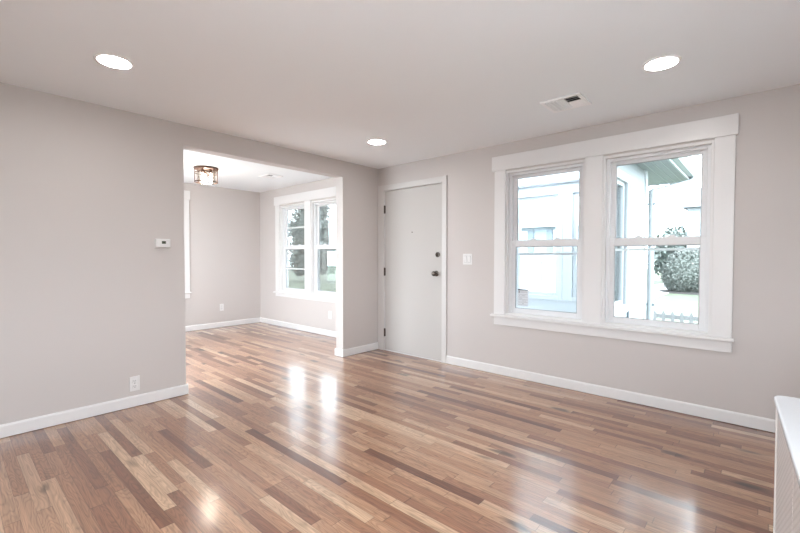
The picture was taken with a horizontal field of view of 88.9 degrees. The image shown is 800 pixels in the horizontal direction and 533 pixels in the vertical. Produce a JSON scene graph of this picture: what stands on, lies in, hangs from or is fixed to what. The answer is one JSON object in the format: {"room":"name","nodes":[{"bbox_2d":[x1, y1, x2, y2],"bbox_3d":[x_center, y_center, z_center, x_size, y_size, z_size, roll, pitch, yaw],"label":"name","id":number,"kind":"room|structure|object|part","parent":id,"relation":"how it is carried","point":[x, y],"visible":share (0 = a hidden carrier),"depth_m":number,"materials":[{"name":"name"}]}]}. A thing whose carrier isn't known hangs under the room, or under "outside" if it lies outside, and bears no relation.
{"room":"empty living room","nodes":[
{"label":"empty living room","id":0,"kind":"room"},
{"bbox_2d":[0,82,377,424],"bbox_3d":[-1.861,-0.101,3.648,0.128,2.435,4.805,1,2,42],"label":"wall","id":1,"kind":"structure","parent":0,"point":[89,303],"depth_m":3.10,"materials":[{"name":"grey paint"}]},
{"bbox_2d":[0,384,187,437],"bbox_3d":[-2.633,1.091,2.704,0.014,0.086,2.329,1,2,42],"label":"baseboard","id":2,"kind":"structure","parent":1,"relation":"attached to","point":[35,423],"depth_m":3.04,"materials":[{"name":"white paint"}]},
{"bbox_2d":[129,375,139,391],"bbox_3d":[-2.128,0.939,3.270,0.009,0.118,0.072,1,2,42],"label":"wall outlet","id":3,"kind":"object","parent":1,"relation":"attached to","point":[134,382],"visible":1,"depth_m":3.27,"materials":[{"name":"white plastic"}]},
{"bbox_2d":[155,239,169,247],"bbox_3d":[-1.976,-0.194,3.397,0.030,0.074,0.114,1,2,42],"label":"thermostat","id":4,"kind":"object","parent":1,"relation":"attached to","point":[159,243],"visible":1,"depth_m":3.38,"materials":[{"name":"white plastic"}]},
{"bbox_2d":[335,348,341,356],"bbox_3d":[-0.741,1.042,4.940,0.142,0.086,0.014,1,2,42],"label":"baseboard","id":5,"kind":"object","parent":1,"relation":"attached to","point":[338,352],"visible":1,"depth_m":4.93,"materials":[{"name":"white paint"}]},
{"bbox_2d":[342,342,377,356],"bbox_3d":[-0.488,1.038,5.106,0.014,0.086,0.598,1,2,42],"label":"baseboard","id":6,"kind":"structure","parent":1,"relation":"attached to","point":[373,346],"depth_m":5.08,"materials":[{"name":"white paint"}]},
{"bbox_2d":[184,183,260,330],"bbox_3d":[-3.813,-0.137,6.229,0.150,2.585,3.555,1,2,42],"label":"wall","id":7,"kind":"structure","parent":0,"point":[224,223],"depth_m":6.99,"materials":[{"name":"grey paint"}]},
{"bbox_2d":[184,190,191,298],"bbox_3d":[-4.030,-0.334,5.831,0.050,1.727,1.978,1,2,42],"label":"window trim","id":8,"kind":"structure","parent":7,"relation":"in","point":[186,193],"depth_m":6.53,"materials":[{"name":"white paint"}]},
{"bbox_3d":[-3.437,-0.330,6.519,0.019,1.480,0.132,1,2,42],"label":"casing","id":9,"kind":"part","parent":8,"relation":"part of","materials":[{"name":"white paint"}]},
{"bbox_3d":[-4.039,-1.126,5.821,0.026,0.142,1.978,1,2,42],"label":"head casing","id":10,"kind":"part","parent":8,"relation":"part of","materials":[{"name":"white paint"}]},
{"bbox_2d":[185,317,260,331],"bbox_3d":[-3.703,1.009,6.257,0.014,0.086,3.405,1,2,42],"label":"baseboard","id":11,"kind":"structure","parent":7,"relation":"attached to","point":[251,320],"depth_m":6.97,"materials":[{"name":"white paint"}]},
{"bbox_2d":[260,178,335,331],"bbox_3d":[-1.447,-0.143,6.600,3.187,2.585,0.150,1,2,42],"label":"wall","id":12,"kind":"structure","parent":0,"point":[311,313],"depth_m":7.12,"materials":[{"name":"grey paint"}]},
{"bbox_2d":[280,203,304,293],"bbox_3d":[-1.742,-0.297,6.874,0.746,1.480,0.170,1,2,42],"label":"window","id":13,"kind":"structure","parent":12,"relation":"in","point":[292,254],"depth_m":6.94,"materials":[{"name":"clear glass"}]},
{"bbox_3d":[-1.743,0.432,6.891,0.702,0.022,0.170,1,2,42],"label":"sill","id":14,"kind":"part","parent":13,"relation":"part of","materials":[{"name":"white paint"}]},
{"bbox_3d":[-1.755,0.034,6.867,0.662,0.779,0.028,1,2,42],"label":"sash","id":15,"kind":"part","parent":13,"relation":"part of","materials":[{"name":"white plastic"}]},
{"bbox_3d":[-1.732,-0.642,6.877,0.662,0.709,0.028,1,2,42],"label":"sash","id":16,"kind":"part","parent":13,"relation":"part of","materials":[{"name":"white plastic"}]},
{"bbox_3d":[-1.755,0.041,6.867,0.578,0.665,0.004,1,2,42],"label":"pane","id":17,"kind":"part","parent":13,"relation":"part of","materials":[{"name":"clear glass"}]},
{"bbox_3d":[-1.732,-0.658,6.877,0.578,0.609,0.004,1,2,42],"label":"pane","id":18,"kind":"part","parent":13,"relation":"part of","materials":[{"name":"clear glass"}]},
{"bbox_2d":[260,317,335,337],"bbox_3d":[-1.441,1.005,6.510,3.023,0.086,0.014,1,2,42],"label":"baseboard","id":19,"kind":"structure","parent":12,"relation":"attached to","point":[263,320],"depth_m":6.67,"materials":[{"name":"white paint"}]},
{"bbox_2d":[273,186,335,302],"bbox_3d":[-1.429,-0.331,6.560,1.930,1.720,0.220,1,2,42],"label":"window","id":20,"kind":"structure","parent":12,"relation":"in","point":[323,212],"depth_m":6.45,"materials":[{"name":"white paint"}]},
{"bbox_3d":[-2.127,-0.313,7.091,0.126,1.498,0.019,1,2,42],"label":"casing","id":21,"kind":"part","parent":20,"relation":"part of","materials":[{"name":"white paint"}]},
{"bbox_3d":[-1.477,-1.119,6.488,1.930,0.142,0.026,1,2,42],"label":"head casing","id":22,"kind":"part","parent":20,"relation":"part of","materials":[{"name":"white paint"}]},
{"bbox_3d":[-1.470,-0.299,6.503,0.162,1.498,0.019,1,2,42],"label":"mullion casing","id":23,"kind":"part","parent":20,"relation":"part of","materials":[{"name":"white paint"}]},
{"bbox_3d":[-1.070,0.446,6.290,0.706,0.022,0.170,1,2,42],"label":"sill","id":24,"kind":"part","parent":20,"relation":"part of","materials":[{"name":"white paint"}]},
{"bbox_3d":[-1.083,0.051,6.267,0.666,0.773,0.028,1,2,42],"label":"sash","id":25,"kind":"part","parent":20,"relation":"part of","materials":[{"name":"white plastic"}]},
{"bbox_3d":[-1.059,-0.625,6.277,0.666,0.715,0.028,1,2,42],"label":"sash","id":26,"kind":"part","parent":20,"relation":"part of","materials":[{"name":"white plastic"}]},
{"bbox_3d":[-1.083,0.058,6.267,0.582,0.659,0.004,1,2,42],"label":"pane","id":27,"kind":"part","parent":20,"relation":"part of","materials":[{"name":"clear glass"}]},
{"bbox_3d":[-1.059,-0.641,6.276,0.582,0.615,0.004,1,2,42],"label":"pane","id":28,"kind":"part","parent":20,"relation":"part of","materials":[{"name":"clear glass"}]},
{"bbox_2d":[0,322,774,532],"bbox_3d":[-1.242,1.190,3.123,7.865,0.120,4.805,1,2,42],"label":"floor","id":29,"kind":"structure","parent":0,"point":[273,430],"depth_m":2.41,"materials":[{"name":"brown wood"}]},
{"bbox_2d":[773,396,799,532],"bbox_3d":[1.006,0.812,0.711,0.461,0.750,1.300,1,2,39],"label":"base cabinet","id":30,"kind":"object","parent":29,"relation":"on","point":[786,515],"visible":1,"depth_m":1.12,"materials":[{"name":"white wood"}]},
{"bbox_3d":[1.240,0.809,1.336,0.022,0.728,0.022,1,2,39],"label":"corner post","id":31,"kind":"part","parent":30,"relation":"part of","materials":[{"name":"white wood"}]},
{"bbox_3d":[1.092,0.759,1.159,0.009,0.616,0.438,1,2,39],"label":"perforated panel","id":32,"kind":"part","parent":30,"relation":"part of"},
{"bbox_3d":[0.814,0.766,0.818,0.009,0.616,0.426,1,2,39],"label":"perforated panel","id":33,"kind":"part","parent":30,"relation":"part of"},
{"bbox_2d":[0,0,799,192],"bbox_3d":[-1.239,-1.286,3.067,7.865,0.138,4.805,1,2,42],"label":"ceiling","id":34,"kind":"structure","parent":0,"point":[428,79],"depth_m":2.42,"materials":[{"name":"white paint"}]},
{"bbox_2d":[93,53,134,69],"bbox_3d":[-1.672,-1.198,2.386,0.200,0.006,0.200,1,2,42],"label":"recessed light","id":35,"kind":"object","parent":34,"relation":"in","point":[107,59],"visible":1,"depth_m":2.38,"materials":[{"name":"white plastic"}]},
{"bbox_2d":[97,55,130,68],"bbox_3d":[-1.671,-1.198,2.386,0.166,0.004,0.166,0,1,-14],"label":"diffuser","id":36,"kind":"object","parent":35,"relation":"attached to","point":[113,61],"depth_m":2.38,"materials":[{"name":"white plastic"}]},
{"bbox_2d":[193,165,218,184],"bbox_3d":[-2.572,-1.206,5.409,0.304,0.206,0.304,1,2,42],"label":"flush light","id":37,"kind":"object","parent":34,"relation":"attached to","point":[204,169],"visible":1,"depth_m":5.36,"materials":[{"name":"brown metal"}]},
{"bbox_2d":[258,174,282,178],"bbox_3d":[-1.888,-1.313,5.955,0.280,0.016,0.240,1,2,42],"label":"ceiling vent","id":38,"kind":"object","parent":34,"relation":"in","point":[269,176],"visible":1,"depth_m":5.93,"materials":[{"name":"white metal"}]},
{"bbox_2d":[367,139,386,144],"bbox_3d":[-0.228,-1.234,4.042,0.200,0.006,0.200,1,2,42],"label":"recessed light","id":39,"kind":"object","parent":34,"relation":"in","point":[371,141],"visible":1,"depth_m":4.02,"materials":[{"name":"white plastic"}]},
{"bbox_2d":[369,140,384,143],"bbox_3d":[-0.228,-1.235,4.042,0.166,0.004,0.166,0,1,8],"label":"diffuser","id":40,"kind":"object","parent":39,"relation":"attached to","point":[370,141],"depth_m":4.04,"materials":[{"name":"white plastic"}]},
{"bbox_2d":[540,92,591,112],"bbox_3d":[1.226,-1.204,3.014,0.285,0.016,0.270,1,2,42],"label":"ceiling vent","id":41,"kind":"object","parent":34,"relation":"in","point":[575,100],"visible":1,"depth_m":3.00,"materials":[{"name":"white metal"}]},
{"bbox_2d":[642,55,681,70],"bbox_3d":[1.539,-1.195,2.401,0.200,0.006,0.200,1,2,42],"label":"recessed light","id":42,"kind":"object","parent":34,"relation":"in","point":[664,62],"visible":1,"depth_m":2.39,"materials":[{"name":"white plastic"}]},
{"bbox_2d":[645,57,677,69],"bbox_3d":[1.539,-1.196,2.401,0.166,0.004,0.166,0,1,8],"label":"diffuser","id":43,"kind":"object","parent":42,"relation":"attached to","point":[658,63],"depth_m":2.40,"materials":[{"name":"white plastic"}]},
{"bbox_2d":[528,230,533,251],"bbox_3d":[7.275,-1.418,22.645,0.320,1.220,0.050,1,2,42],"label":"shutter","id":44,"kind":"object","parent":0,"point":[530,232],"depth_m":22.63,"materials":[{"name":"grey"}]},
{"bbox_2d":[546,229,552,251],"bbox_3d":[8.051,-1.401,21.952,0.320,1.220,0.050,1,2,42],"label":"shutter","id":45,"kind":"object","parent":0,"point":[549,232],"depth_m":21.92,"materials":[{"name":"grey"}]},
{"bbox_2d":[378,84,799,419],"bbox_3d":[1.576,-0.056,3.761,4.850,2.546,0.150,1,2,42],"label":"wall","id":46,"kind":"structure","parent":0,"point":[763,364],"depth_m":3.06,"materials":[{"name":"grey paint"}]},
{"bbox_2d":[378,175,446,362],"bbox_3d":[0.120,0.030,4.952,1.087,2.118,0.016,1,2,42],"label":"door frame","id":47,"kind":"structure","parent":46,"relation":"in","point":[442,179],"depth_m":4.89,"materials":[{"name":"grey paint"}]},
{"bbox_3d":[-0.245,0.022,5.278,0.108,2.118,0.016,1,2,42],"label":"casing","id":48,"kind":"part","parent":47,"relation":"part of","materials":[{"name":"grey paint"}]},
{"bbox_3d":[0.137,-0.994,4.914,0.914,0.070,0.016,1,2,42],"label":"head casing","id":49,"kind":"part","parent":47,"relation":"part of","materials":[{"name":"grey paint"}]},
{"bbox_3d":[0.501,0.038,4.612,0.065,2.118,0.016,1,2,42],"label":"casing","id":50,"kind":"part","parent":47,"relation":"part of","materials":[{"name":"grey paint"}]},
{"bbox_2d":[384,183,441,361],"bbox_3d":[0.168,0.062,4.978,0.928,2.052,0.214,1,2,42],"label":"door","id":51,"kind":"structure","parent":46,"relation":"in","point":[412,215],"depth_m":4.93,"materials":[{"name":"grey paint"}]},
{"bbox_2d":[463,254,471,264],"bbox_3d":[0.729,-0.079,4.409,0.116,0.118,0.012,1,2,42],"label":"light switch","id":52,"kind":"object","parent":46,"relation":"attached to","point":[467,258],"visible":1,"depth_m":4.41,"materials":[{"name":"white plastic"}]},
{"bbox_2d":[505,159,584,322],"bbox_3d":[1.407,-0.229,3.922,0.769,1.446,0.170,1,2,42],"label":"window","id":53,"kind":"structure","parent":46,"relation":"in","point":[512,177],"depth_m":3.94,"materials":[{"name":"white paint"}]},
{"bbox_2d":[518,289,527,306],"bbox_3d":[1.227,0.311,4.063,0.110,0.169,0.002,1,2,42],"label":"window sticker","id":54,"kind":"object","parent":53,"relation":"attached to","point":[522,293],"visible":1,"depth_m":4.06,"materials":[{"name":"grey paper"}]},
{"bbox_3d":[1.406,0.482,3.938,0.725,0.022,0.170,1,2,42],"label":"sill","id":55,"kind":"part","parent":53,"relation":"part of","materials":[{"name":"white paint"}]},
{"bbox_3d":[1.439,-0.122,3.961,0.673,0.020,0.012,1,2,42],"label":"screen rail","id":56,"kind":"part","parent":53,"relation":"part of","materials":[{"name":"white plastic"}]},
{"bbox_3d":[1.394,0.109,3.916,0.685,0.730,0.028,1,2,42],"label":"sash","id":57,"kind":"part","parent":53,"relation":"part of","materials":[{"name":"white plastic"}]},
{"bbox_3d":[1.417,-0.550,3.926,0.685,0.724,0.028,1,2,42],"label":"sash","id":58,"kind":"part","parent":53,"relation":"part of","materials":[{"name":"white plastic"}]},
{"bbox_2d":[446,356,775,432],"bbox_3d":[1.872,1.079,3.412,3.608,0.086,0.014,1,2,42],"label":"baseboard","id":59,"kind":"structure","parent":46,"relation":"attached to","point":[756,422],"depth_m":3.37,"materials":[{"name":"white paint"}]},
{"bbox_2d":[490,113,738,352],"bbox_3d":[1.722,-0.248,3.607,1.946,1.708,0.220,1,2,42],"label":"window","id":60,"kind":"structure","parent":46,"relation":"in","point":[610,240],"depth_m":3.33,"materials":[{"name":"white paint"}]},
{"bbox_3d":[1.015,-0.240,4.145,0.120,1.456,0.019,1,2,42],"label":"casing","id":61,"kind":"part","parent":60,"relation":"part of","materials":[{"name":"white paint"}]},
{"bbox_3d":[1.682,-0.226,3.549,0.146,1.456,0.019,1,2,42],"label":"mullion casing","id":62,"kind":"part","parent":60,"relation":"part of","materials":[{"name":"white paint"}]},
{"bbox_3d":[1.674,-1.027,3.534,1.946,0.147,0.026,1,2,42],"label":"head casing","id":63,"kind":"part","parent":60,"relation":"part of","materials":[{"name":"white paint"}]},
{"bbox_3d":[2.081,0.497,3.336,0.720,0.022,0.170,1,2,42],"label":"sill","id":64,"kind":"part","parent":60,"relation":"part of","materials":[{"name":"white paint"}]},
{"bbox_3d":[2.114,-0.141,3.358,0.668,0.020,0.012,1,2,42],"label":"screen rail","id":65,"kind":"part","parent":60,"relation":"part of","materials":[{"name":"white plastic"}]},
{"bbox_3d":[2.068,0.126,3.313,0.680,0.725,0.028,1,2,42],"label":"sash","id":66,"kind":"part","parent":60,"relation":"part of","materials":[{"name":"white plastic"}]},
{"bbox_3d":[2.092,-0.534,3.324,0.680,0.729,0.028,1,2,42],"label":"sash","id":67,"kind":"part","parent":60,"relation":"part of","materials":[{"name":"clear glass"}]},
{"bbox_3d":[2.345,-0.212,2.957,0.120,1.456,0.019,1,2,42],"label":"casing","id":68,"kind":"part","parent":60,"relation":"part of","materials":[{"name":"white paint"}]},
{"label":"outside","id":69,"kind":"structure","parent":0,"visible":0},
{"bbox_2d":[646,270,698,323],"bbox_3d":[3.046,1.648,9.090,120.000,0.300,130.000,1,2,42],"label":"lawn","id":70,"kind":"structure","parent":69,"point":[686,304],"depth_m":14.76,"materials":[{"name":"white plant"}]},
{"bbox_2d":[521,196,578,288],"bbox_3d":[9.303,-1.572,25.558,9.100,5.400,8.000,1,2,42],"label":"house","id":71,"kind":"structure","parent":70,"relation":"on","point":[538,217],"depth_m":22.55,"materials":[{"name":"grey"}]},
{"bbox_3d":[6.800,-1.422,23.035,0.670,0.950,0.020,1,2,42],"label":"pane","id":72,"kind":"part","parent":71,"relation":"part of","materials":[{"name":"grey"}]},
{"bbox_3d":[6.982,0.446,22.954,1.970,1.480,0.040,1,2,42],"label":"garage door","id":73,"kind":"part","parent":71,"relation":"part of","materials":[{"name":"grey"}]},
{"bbox_3d":[8.660,0.481,21.456,2.030,1.480,0.040,1,2,42],"label":"garage door","id":74,"kind":"part","parent":71,"relation":"part of","materials":[{"name":"grey"}]},
{"bbox_2d":[516,156,700,319],"bbox_3d":[1.718,0.122,5.771,3.790,2.900,3.030,1,2,42],"label":"house","id":75,"kind":"structure","parent":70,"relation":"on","point":[634,275],"depth_m":5.08,"materials":[{"name":"white"}]},
{"bbox_3d":[1.187,-1.202,5.478,3.345,0.020,1.930,1,2,42],"label":"porch roof panel","id":76,"kind":"part","parent":75,"relation":"part of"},
{"bbox_3d":[1.763,-1.172,6.049,3.005,0.025,0.048,1,2,42],"label":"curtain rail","id":77,"kind":"part","parent":75,"relation":"part of","materials":[{"name":"grey"}]},
{"bbox_3d":[1.815,0.179,6.141,3.245,2.770,0.110,1,2,42],"label":"panel","id":78,"kind":"part","parent":75,"relation":"part of","materials":[{"name":"white"}]},
{"bbox_3d":[2.200,-0.242,4.185,0.004,1.220,0.500,1,2,42],"label":"pane","id":79,"kind":"part","parent":75,"relation":"part of","materials":[{"name":"clear glass"}]},
{"bbox_3d":[2.348,0.219,4.385,0.110,2.770,1.800,1,2,42],"label":"panel","id":80,"kind":"part","parent":75,"relation":"part of","materials":[{"name":"grey"}]},
{"bbox_2d":[647,224,686,275],"bbox_3d":[19.479,-0.968,28.594,3.852,4.073,2.728,1,2,42],"label":"leafy tree","id":81,"kind":"object","parent":70,"relation":"on","point":[659,256],"visible":0.2,"depth_m":28.50,"materials":[{"name":"green plant"}]},
{"bbox_2d":[646,310,697,322],"bbox_3d":[6.447,1.234,7.424,3.560,0.610,0.060,1,2,42],"label":"picket fence","id":82,"kind":"object","parent":70,"relation":"on","point":[691,318],"visible":0.14,"depth_m":8.21,"materials":[{"name":"grey paint"}]},
{"bbox_3d":[6.454,1.039,7.427,3.560,0.080,0.040,1,2,42],"label":"rail","id":83,"kind":"part","parent":82,"relation":"part of","materials":[{"name":"grey paint"}]},
{"bbox_2d":[659,246,698,294],"bbox_3d":[14.305,0.352,19.794,3.100,2.658,3.105,1,2,42],"label":"hedge","id":84,"kind":"object","parent":70,"relation":"on","point":[680,275],"visible":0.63,"depth_m":19.47,"materials":[{"name":"green plant"}]},
{"bbox_2d":[681,187,700,247],"bbox_3d":[20.676,-1.645,21.566,8.820,5.750,6.600,1,2,42],"label":"neighbor house","id":85,"kind":"structure","parent":70,"relation":"on","point":[691,204],"depth_m":22.06,"materials":[{"name":"grey"}]},
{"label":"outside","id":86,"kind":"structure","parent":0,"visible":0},
{"bbox_2d":[521,287,554,291],"bbox_3d":[4.535,1.262,19.083,7.900,0.020,8.900,1,2,42],"label":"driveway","id":87,"kind":"structure","parent":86,"point":[529,289],"depth_m":21.32,"materials":[{"name":"concrete"}]},
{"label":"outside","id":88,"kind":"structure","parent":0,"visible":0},
{"bbox_2d":[653,283,667,298],"bbox_3d":[13.272,1.224,21.135,1.600,0.020,17.600,1,2,42],"label":"sidewalk","id":89,"kind":"structure","parent":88,"point":[657,293],"depth_m":20.75,"materials":[{"name":"concrete"}]}
]}

